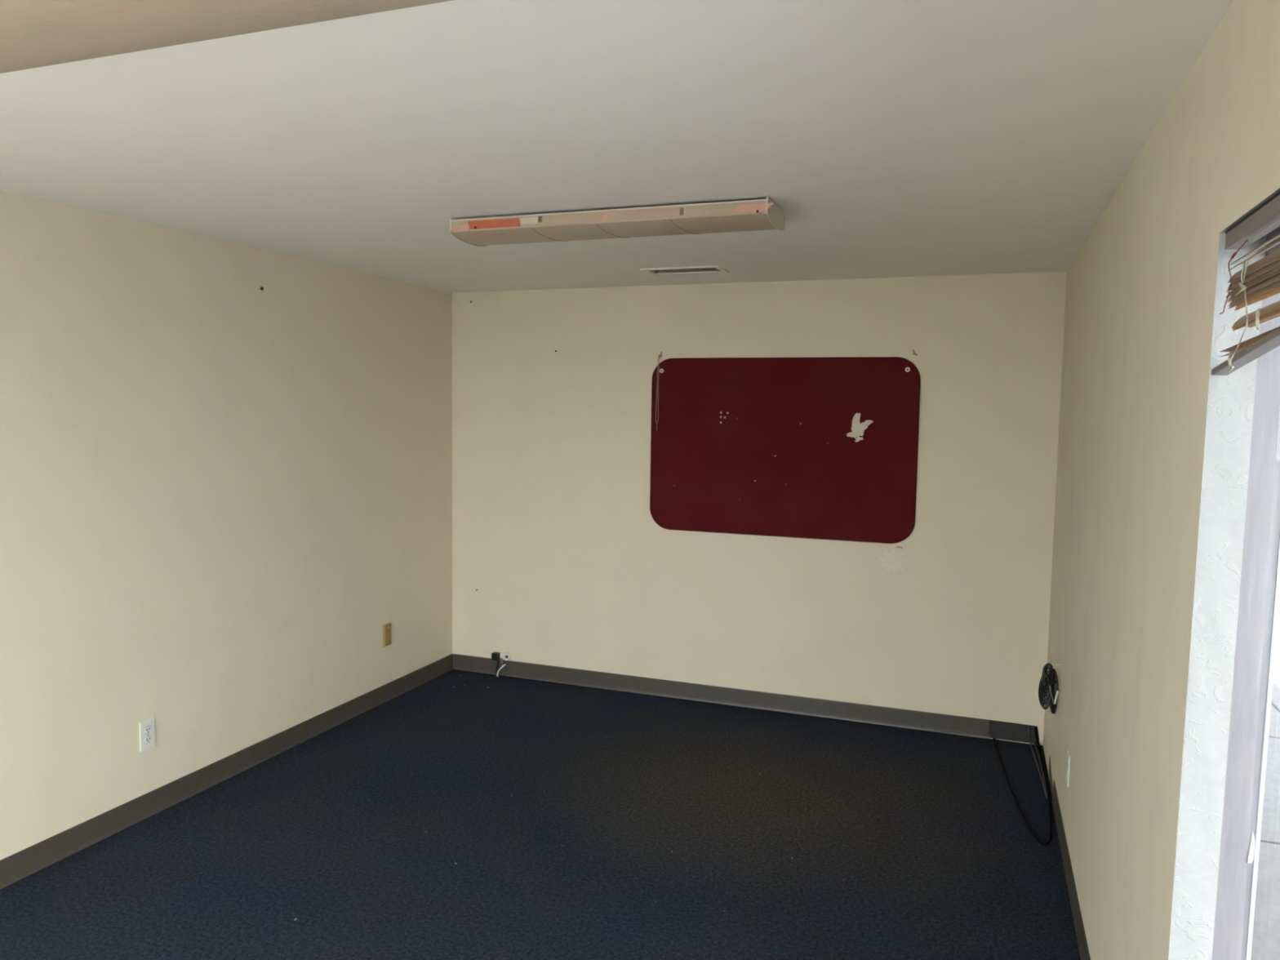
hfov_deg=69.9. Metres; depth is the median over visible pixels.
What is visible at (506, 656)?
socket
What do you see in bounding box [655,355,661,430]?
loop
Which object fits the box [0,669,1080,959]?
floor
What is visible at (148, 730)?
receptacle
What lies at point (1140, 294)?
wall
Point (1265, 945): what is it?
sidewalk
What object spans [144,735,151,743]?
receptacle
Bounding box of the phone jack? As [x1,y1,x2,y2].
[499,652,511,669]
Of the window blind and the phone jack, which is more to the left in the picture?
the phone jack
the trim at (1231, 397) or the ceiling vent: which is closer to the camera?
the trim at (1231, 397)
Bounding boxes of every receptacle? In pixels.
[144,726,151,733]
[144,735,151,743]
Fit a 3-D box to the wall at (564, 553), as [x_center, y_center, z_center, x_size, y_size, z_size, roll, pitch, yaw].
[0.478,0.093,5.364,3.558,2.440,0.142,3,5,20]
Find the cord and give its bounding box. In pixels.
[496,663,506,676]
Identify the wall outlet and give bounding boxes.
[139,717,155,751]
[1065,750,1070,787]
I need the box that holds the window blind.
[1211,191,1279,375]
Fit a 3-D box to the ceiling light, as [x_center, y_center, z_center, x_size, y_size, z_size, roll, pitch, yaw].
[-0.090,-0.945,3.400,1.250,0.078,0.287,3,5,20]
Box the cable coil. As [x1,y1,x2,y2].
[992,661,1060,844]
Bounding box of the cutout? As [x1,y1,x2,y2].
[846,413,873,441]
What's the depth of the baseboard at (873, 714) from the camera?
5.34 m
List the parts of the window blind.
tilt cord, ladder cord, ladder cord, rail, ladder cord, ladder cord, lift cord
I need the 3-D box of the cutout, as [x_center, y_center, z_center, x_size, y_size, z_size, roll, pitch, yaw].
[1.195,-0.286,4.972,0.142,0.160,0.002,3,5,20]
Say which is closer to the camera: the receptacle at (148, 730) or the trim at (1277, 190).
the trim at (1277, 190)
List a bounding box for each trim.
[1168,233,1266,959]
[1219,188,1279,233]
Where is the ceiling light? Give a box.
[449,196,785,246]
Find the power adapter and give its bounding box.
[491,652,500,675]
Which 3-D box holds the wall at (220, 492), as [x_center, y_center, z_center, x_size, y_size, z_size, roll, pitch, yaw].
[-2.305,0.225,3.181,0.140,2.440,6.180,3,5,20]
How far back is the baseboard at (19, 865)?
4.02 m
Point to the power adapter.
(495, 655)
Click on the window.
(1260, 586)
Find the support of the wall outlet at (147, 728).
attached to the wall at (220, 492)
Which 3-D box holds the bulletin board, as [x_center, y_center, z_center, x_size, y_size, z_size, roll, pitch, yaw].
[0.773,-0.182,5.147,1.514,1.006,0.022,3,5,20]
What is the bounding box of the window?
[1212,226,1279,959]
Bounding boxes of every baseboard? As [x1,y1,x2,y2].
[0,653,453,888]
[453,653,990,738]
[1051,780,1090,959]
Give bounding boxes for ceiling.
[0,0,1232,292]
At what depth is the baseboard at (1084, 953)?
3.28 m
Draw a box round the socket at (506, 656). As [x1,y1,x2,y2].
[502,652,511,660]
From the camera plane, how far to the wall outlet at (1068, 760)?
3.51 m
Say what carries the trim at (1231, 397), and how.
attached to the wall at (1140, 294)
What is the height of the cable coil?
0.638 m
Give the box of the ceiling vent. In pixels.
[640,265,728,275]
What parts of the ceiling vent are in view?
blade, blade, blade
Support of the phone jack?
attached to the wall at (564, 553)
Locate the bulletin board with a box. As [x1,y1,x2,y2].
[649,356,920,543]
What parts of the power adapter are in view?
cord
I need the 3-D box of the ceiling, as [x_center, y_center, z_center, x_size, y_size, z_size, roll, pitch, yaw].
[-0.557,-0.975,2.442,3.830,0.120,6.180,3,5,20]
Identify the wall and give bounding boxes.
[0,190,452,860]
[452,271,1066,745]
[1042,0,1279,959]
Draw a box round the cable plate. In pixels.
[382,622,391,647]
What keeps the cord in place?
attached to the phone jack
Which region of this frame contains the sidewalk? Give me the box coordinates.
[1250,682,1279,959]
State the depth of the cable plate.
5.30 m
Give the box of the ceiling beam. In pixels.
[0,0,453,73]

